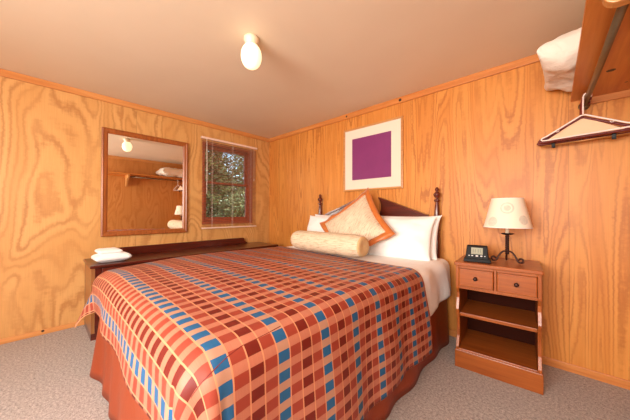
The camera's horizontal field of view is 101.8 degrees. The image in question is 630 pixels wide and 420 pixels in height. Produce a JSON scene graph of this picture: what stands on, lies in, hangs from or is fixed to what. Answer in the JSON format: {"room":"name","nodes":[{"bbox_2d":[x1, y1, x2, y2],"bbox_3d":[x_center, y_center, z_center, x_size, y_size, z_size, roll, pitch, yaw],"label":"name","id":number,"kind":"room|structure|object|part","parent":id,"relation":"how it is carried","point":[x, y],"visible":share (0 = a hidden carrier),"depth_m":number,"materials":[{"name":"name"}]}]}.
{"room":"hotel room","nodes":[
{"label":"hotel room","id":0,"kind":"room"},
{"bbox_2d":[0,76,268,338],"bbox_3d":[-2.389,0.014,2.696,0.120,2.480,4.600,0,-1,43],"label":"wall","id":1,"kind":"structure","parent":0,"point":[50,139],"depth_m":2.50,"materials":[{"name":"brown wood"}]},
{"bbox_2d":[0,320,83,344],"bbox_3d":[-2.348,1.151,2.638,0.013,0.045,4.587,0,-1,43],"label":"baseboard","id":2,"kind":"structure","parent":1,"relation":"attached to","point":[70,325],"depth_m":2.39,"materials":[{"name":"brown wood"}]},
{"bbox_2d":[0,68,268,141],"bbox_3d":[-2.342,-1.195,2.652,0.018,0.062,4.582,0,-1,43],"label":"trim","id":3,"kind":"structure","parent":1,"relation":"attached to","point":[5,73],"depth_m":2.79,"materials":[{"name":"brown wood"}]},
{"bbox_2d":[100,127,187,236],"bbox_3d":[-1.967,-0.295,3.027,0.030,1.166,0.870,0,0,43],"label":"wall mirror","id":4,"kind":"object","parent":1,"relation":"attached to","point":[144,178],"visible":1,"depth_m":2.99,"materials":[{"name":"brown wood"}]},
{"bbox_2d":[202,142,252,223],"bbox_3d":[-1.317,-0.369,3.847,0.124,1.140,0.800,0,-1,43],"label":"window","id":5,"kind":"structure","parent":1,"relation":"in","point":[206,219],"depth_m":3.91,"materials":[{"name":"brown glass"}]},
{"bbox_3d":[-1.347,-0.639,3.850,0.030,0.540,0.700,0,-1,43],"label":"sash","id":6,"kind":"part","parent":5,"relation":"part of","materials":[{"name":"brown wood"}]},
{"bbox_3d":[-1.319,-0.117,3.818,0.030,0.575,0.700,0,-1,43],"label":"sash","id":7,"kind":"part","parent":5,"relation":"part of","materials":[{"name":"brown wood"}]},
{"bbox_2d":[201,136,256,228],"bbox_3d":[-1.238,-0.371,3.793,0.050,1.262,0.890,0,-1,43],"label":"window blind","id":8,"kind":"object","parent":5,"relation":"attached to","point":[202,137],"visible":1,"depth_m":3.75,"materials":[{"name":"plastic"}]},
{"bbox_3d":[-1.441,-0.367,3.585,0.028,1.219,0.002,0,-1,43],"label":"ladder cord","id":9,"kind":"part","parent":8,"relation":"part of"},
{"bbox_3d":[-1.245,0.252,3.793,0.028,0.016,0.870,0,-1,43],"label":"rail","id":10,"kind":"part","parent":8,"relation":"part of","materials":[{"name":"plastic"}]},
{"bbox_2d":[0,0,585,137],"bbox_3d":[-0.889,-1.282,1.313,4.210,0.100,4.840,0,-1,43],"label":"ceiling","id":11,"kind":"structure","parent":0,"point":[322,60],"depth_m":1.94,"materials":[{"name":"paint"}]},
{"bbox_2d":[241,33,261,69],"bbox_3d":[-0.454,-1.117,1.824,0.144,0.220,0.144,0,-1,43],"label":"ceiling light","id":12,"kind":"object","parent":11,"relation":"attached to","point":[251,56],"visible":1,"depth_m":1.78,"materials":[{"name":"glass"}]},
{"bbox_2d":[0,325,629,419],"bbox_3d":[-0.896,1.208,1.294,3.970,0.080,4.600,0,-1,43],"label":"floor","id":13,"kind":"structure","parent":0,"point":[45,376],"depth_m":1.65,"materials":[{"name":"carpet"}]},
{"bbox_2d":[83,238,277,340],"bbox_3d":[-1.449,0.799,3.200,0.536,0.763,2.114,0,-1,43],"label":"dresser","id":14,"kind":"object","parent":13,"relation":"on","point":[145,253],"visible":0.12,"depth_m":2.91,"materials":[{"name":"brown wood"}]},
{"bbox_3d":[-2.171,0.819,2.461,0.485,0.587,0.025,0,-1,43],"label":"panel","id":15,"kind":"part","parent":14,"relation":"part of","materials":[{"name":"brown wood"}]},
{"bbox_3d":[-1.292,0.826,3.054,0.025,0.587,2.040,0,-1,43],"label":"frame","id":16,"kind":"part","parent":14,"relation":"part of","materials":[{"name":"brown wood"}]},
{"bbox_2d":[91,247,131,262],"bbox_3d":[-1.977,0.433,2.488,0.205,0.129,0.275,0,-1,40],"label":"folded towel","id":17,"kind":"object","parent":14,"relation":"on","point":[103,255],"visible":1,"depth_m":2.42,"materials":[{"name":"white fabric"}]},
{"bbox_3d":[-1.629,0.625,2.689,0.040,0.180,0.945,0,-1,43],"label":"drawer","id":18,"kind":"part","parent":14,"relation":"part of","materials":[{"name":"brown wood"}]},
{"bbox_2d":[89,187,448,419],"bbox_3d":[-0.168,0.473,2.111,1.807,1.405,2.385,0,-1,43],"label":"bed","id":19,"kind":"object","parent":13,"relation":"on","point":[105,367],"visible":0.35,"depth_m":1.67,"materials":[{"name":"brown wood"}]},
{"bbox_2d":[74,246,432,419],"bbox_3d":[-0.439,0.712,1.826,1.964,0.654,1.849,0,-1,43],"label":"bedspread","id":20,"kind":"object","parent":19,"relation":"on","point":[281,332],"visible":1,"depth_m":1.08,"materials":[{"name":"fabric"}]},
{"bbox_2d":[290,230,368,256],"bbox_3d":[0.105,0.314,2.476,0.876,0.201,0.207,0,-1,45],"label":"bolster pillow","id":21,"kind":"object","parent":20,"relation":"on","point":[350,245],"visible":1,"depth_m":2.31,"materials":[{"name":"beige fabric"}]},
{"bbox_3d":[0.068,0.483,3.471,0.066,1.404,0.066,0,-1,43],"label":"headboard post","id":22,"kind":"part","parent":19,"relation":"part of","materials":[{"name":"brown wood"}]},
{"bbox_3d":[0.341,-0.035,3.216,0.531,0.215,0.050,0,-1,43],"label":"pediment molding","id":23,"kind":"part","parent":19,"relation":"part of","materials":[{"name":"brown wood"}]},
{"bbox_2d":[289,246,450,315],"bbox_3d":[0.287,0.619,2.566,1.782,0.356,0.966,0,-1,43],"label":"sheet","id":24,"kind":"object","parent":19,"relation":"on","point":[435,274],"visible":0.26,"depth_m":2.12,"materials":[{"name":"white fabric"}]},
{"bbox_2d":[307,215,328,231],"bbox_3d":[0.154,0.274,3.080,0.772,0.410,0.234,0,-1,44],"label":"pillow","id":25,"kind":"object","parent":24,"relation":"on","point":[314,222],"visible":0.24,"depth_m":3.18,"materials":[{"name":"white fabric"}]},
{"bbox_2d":[320,188,394,245],"bbox_3d":[0.388,0.069,2.672,0.910,0.644,0.433,0,0,24],"label":"throw cushion","id":26,"kind":"object","parent":24,"relation":"on","point":[361,217],"visible":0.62,"depth_m":2.60,"materials":[{"name":"beige fabric"}]},
{"bbox_2d":[367,217,435,260],"bbox_3d":[0.760,0.271,2.513,0.770,0.410,0.242,0,-1,40],"label":"pillow","id":27,"kind":"object","parent":24,"relation":"on","point":[411,239],"visible":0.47,"depth_m":2.36,"materials":[{"name":"white fabric"}]},
{"bbox_2d":[381,215,441,259],"bbox_3d":[0.865,0.262,2.582,0.215,0.424,0.754,1,-1,-43],"label":"pillow","id":28,"kind":"object","parent":24,"relation":"on","point":[433,243],"visible":0.27,"depth_m":2.35,"materials":[{"name":"white fabric"}]},
{"bbox_3d":[0.912,-0.037,2.685,0.531,0.215,0.050,0,-1,43],"label":"pediment molding","id":29,"kind":"part","parent":19,"relation":"part of","materials":[{"name":"brown wood"}]},
{"bbox_3d":[1.168,0.479,2.448,0.066,1.404,0.066,0,-1,43],"label":"headboard post","id":30,"kind":"part","parent":19,"relation":"part of","materials":[{"name":"brown wood"}]},
{"bbox_2d":[454,254,543,394],"bbox_3d":[1.380,0.785,1.939,0.506,0.787,0.461,0,-1,39],"label":"nightstand","id":31,"kind":"object","parent":13,"relation":"on","point":[499,303],"visible":0.98,"depth_m":1.86,"materials":[{"name":"brown wood"}]},
{"bbox_3d":[1.208,0.799,2.100,0.020,0.761,0.425,0,-1,39],"label":"panel","id":32,"kind":"part","parent":31,"relation":"part of","materials":[{"name":"brown wood"}]},
{"bbox_3d":[1.172,0.500,1.866,0.213,0.130,0.030,0,-1,39],"label":"drawer","id":33,"kind":"part","parent":31,"relation":"part of","materials":[{"name":"brown wood"}]},
{"bbox_2d":[463,244,490,263],"bbox_3d":[1.237,0.330,1.954,0.176,0.120,0.122,0,-1,34],"label":"clock radio","id":34,"kind":"object","parent":31,"relation":"on","point":[474,253],"visible":1,"depth_m":1.92,"materials":[{"name":"black plastic"}]},
{"bbox_2d":[459,329,537,372],"bbox_3d":[1.388,1.053,1.947,0.450,0.028,0.411,0,-1,39],"label":"shelf","id":35,"kind":"object","parent":31,"relation":"attached to","point":[513,354],"depth_m":1.89,"materials":[{"name":"brown wood"}]},
{"bbox_3d":[1.390,0.504,1.952,0.450,0.173,0.409,0,-1,39],"label":"drawer frame","id":36,"kind":"part","parent":31,"relation":"part of","materials":[{"name":"brown wood"}]},
{"bbox_2d":[460,299,537,332],"bbox_3d":[1.399,0.794,1.962,0.450,0.026,0.377,0,-1,39],"label":"shelf","id":37,"kind":"object","parent":31,"relation":"attached to","point":[515,316],"depth_m":1.93,"materials":[{"name":"brown wood"}]},
{"bbox_3d":[1.521,0.770,2.114,0.450,0.701,0.012,0,-1,39],"label":"panel","id":38,"kind":"part","parent":31,"relation":"part of","materials":[{"name":"brown wood"}]},
{"bbox_2d":[483,198,532,263],"bbox_3d":[1.435,0.151,1.910,0.298,0.474,0.298,0,-1,43],"label":"table lamp","id":39,"kind":"object","parent":31,"relation":"on","point":[507,213],"visible":1,"depth_m":1.82,"materials":[{"name":"fabric"}]},
{"bbox_3d":[1.387,0.345,1.933,0.102,0.086,0.012,0,0,28],"label":"leg","id":40,"kind":"part","parent":39,"relation":"part of","materials":[{"name":"metal"}]},
{"bbox_3d":[1.434,0.249,1.909,0.027,0.164,0.027,0,-1,43],"label":"stem","id":41,"kind":"part","parent":39,"relation":"part of","materials":[{"name":"metal"}]},
{"bbox_3d":[1.435,0.129,1.910,0.298,0.004,0.298,0,-1,43],"label":"shade trim","id":42,"kind":"part","parent":39,"relation":"part of","materials":[{"name":"white fabric"}]},
{"bbox_3d":[1.435,0.022,1.911,0.296,0.213,0.296,0,-1,43],"label":"lamp shade","id":43,"kind":"part","parent":39,"relation":"part of","materials":[{"name":"fabric"}]},
{"bbox_3d":[1.462,0.344,1.863,0.012,0.086,0.102,0,-1,-32],"label":"leg","id":44,"kind":"part","parent":39,"relation":"part of","materials":[{"name":"metal"}]},
{"bbox_3d":[1.353,0.500,1.720,0.213,0.130,0.030,0,-1,39],"label":"drawer","id":45,"kind":"part","parent":31,"relation":"part of","materials":[{"name":"brown wood"}]},
{"bbox_3d":[1.575,0.798,1.806,0.020,0.761,0.425,0,-1,39],"label":"panel","id":46,"kind":"part","parent":31,"relation":"part of","materials":[{"name":"brown wood"}]},
{"bbox_2d":[269,61,629,380],"bbox_3d":[0.715,0.025,3.031,4.210,2.480,0.120,0,-1,43],"label":"wall","id":47,"kind":"structure","parent":0,"point":[475,142],"depth_m":2.07,"materials":[{"name":"brown wood"}]},
{"bbox_2d":[343,115,402,191],"bbox_3d":[0.653,-0.620,2.995,0.779,0.772,0.025,0,-1,43],"label":"framed picture","id":48,"kind":"object","parent":47,"relation":"attached to","point":[372,153],"visible":1,"depth_m":2.97,"materials":[{"name":"white paper"}]},
{"bbox_2d":[352,131,390,179],"bbox_3d":[0.655,-0.621,3.003,0.519,0.508,0.008,0,-1,43],"label":"print","id":49,"kind":"object","parent":48,"relation":"attached to","point":[371,152],"depth_m":2.98},
{"bbox_2d":[269,54,539,141],"bbox_3d":[0.671,-1.185,2.990,3.970,0.062,0.018,0,-1,43],"label":"trim","id":50,"kind":"structure","parent":47,"relation":"attached to","point":[534,58],"depth_m":2.55,"materials":[{"name":"brown wood"}]},
{"bbox_2d":[448,329,629,389],"bbox_3d":[0.667,1.155,2.974,3.970,0.058,0.013,0,-1,43],"label":"baseboard","id":51,"kind":"structure","parent":47,"relation":"attached to","point":[592,374],"depth_m":1.81,"materials":[{"name":"brown wood"}]},
{"bbox_3d":[0.605,0.001,-0.090,0.120,2.480,4.600,0,-1,43],"label":"wall","id":52,"kind":"structure","parent":0,"visible":0},
{"bbox_2d":[570,0,629,109],"bbox_3d":[1.406,-0.673,1.118,0.348,0.288,1.749,0,-1,43],"label":"wall shelf","id":53,"kind":"object","parent":52,"relation":"attached to","point":[602,69],"visible":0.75,"depth_m":1.29,"materials":[{"name":"brown wood"}]},
{"bbox_2d":[537,27,581,91],"bbox_3d":[1.723,-0.938,1.564,0.536,0.244,0.636,0,-1,43],"label":"pillow","id":54,"kind":"object","parent":53,"relation":"on","point":[558,56],"visible":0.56,"depth_m":1.50,"materials":[{"name":"white fabric"}]},
{"bbox_2d":[537,102,629,145],"bbox_3d":[1.870,-0.628,1.798,0.017,0.283,0.477,1,-1,-44],"label":"clothes hanger","id":55,"kind":"object","parent":53,"relation":"hanging from","point":[538,144],"visible":0.29,"depth_m":1.80,"materials":[{"name":"red plastic"}]},
{"bbox_3d":[1.869,-0.558,1.798,0.017,0.143,0.477,1,-1,-44],"label":"hanger frame","id":56,"kind":"part","parent":55,"relation":"part of","materials":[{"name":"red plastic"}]},
{"bbox_2d":[538,96,629,143],"bbox_3d":[1.807,-0.629,1.731,0.017,0.283,0.461,1,-1,-40],"label":"clothes hanger","id":57,"kind":"object","parent":53,"relation":"hanging from","point":[583,124],"visible":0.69,"depth_m":1.72,"materials":[{"name":"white plastic"}]},
{"bbox_3d":[1.807,-0.559,1.730,0.017,0.143,0.461,1,-1,-40],"label":"hanger frame","id":58,"kind":"part","parent":57,"relation":"part of","materials":[{"name":"white plastic"}]},
{"bbox_2d":[541,93,629,141],"bbox_3d":[1.760,-0.629,1.680,0.010,0.276,0.434,0,-1,-37],"label":"clothes hanger","id":59,"kind":"object","parent":53,"relation":"hanging from","point":[613,120],"visible":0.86,"depth_m":1.68,"materials":[{"name":"white plastic"}]},
{"bbox_3d":[1.760,-0.560,1.680,0.010,0.136,0.434,0,-1,-37],"label":"hanger frame","id":60,"kind":"part","parent":59,"relation":"part of","materials":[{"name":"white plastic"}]},
{"bbox_2d":[541,100,629,147],"bbox_3d":[1.839,-0.610,1.764,0.022,0.308,0.430,0,-1,-38],"label":"clothes hanger","id":61,"kind":"object","parent":53,"relation":"hanging from","point":[614,135],"visible":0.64,"depth_m":1.73,"materials":[{"name":"metal"}]},
{"label":"outside","id":62,"kind":"structure","parent":0,"visible":0},
{"bbox_3d":[-5.956,1.638,9.140,13.870,0.150,18.000,0,-1,43],"label":"ground","id":63,"kind":"structure","parent":62,"visible":0},
{"bbox_2d":[205,149,232,212],"bbox_3d":[-4.242,-0.794,8.440,2.944,4.719,3.265,0,0,-1],"label":"leafy tree","id":64,"kind":"object","parent":63,"relation":"on","point":[205,149],"visible":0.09,"depth_m":8.46,"materials":[{"name":"green plant"}]},
{"bbox_2d":[206,153,238,216],"bbox_3d":[-9.320,-0.851,13.594,4.150,8.960,13.398,0,-1,39],"label":"leafy shrub","id":65,"kind":"object","parent":63,"relation":"on","point":[209,213],"visible":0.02,"depth_m":15.52,"materials":[{"name":"green plant"}]},
{"bbox_2d":[213,193,244,216],"bbox_3d":[-2.213,0.512,7.502,1.470,2.103,1.612,0,-1,43],"label":"leafy shrub","id":66,"kind":"object","parent":63,"relation":"on","point":[231,195],"visible":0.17,"depth_m":7.16,"materials":[{"name":"green plant"}]},
{"bbox_2d":[213,153,244,214],"bbox_3d":[-2.790,-0.897,13.702,4.689,5.801,5.589,0,-1,43],"label":"leafy tree","id":67,"kind":"object","parent":63,"relation":"on","point":[243,189],"visible":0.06,"depth_m":12.29,"materials":[{"name":"green plant"}]}
]}

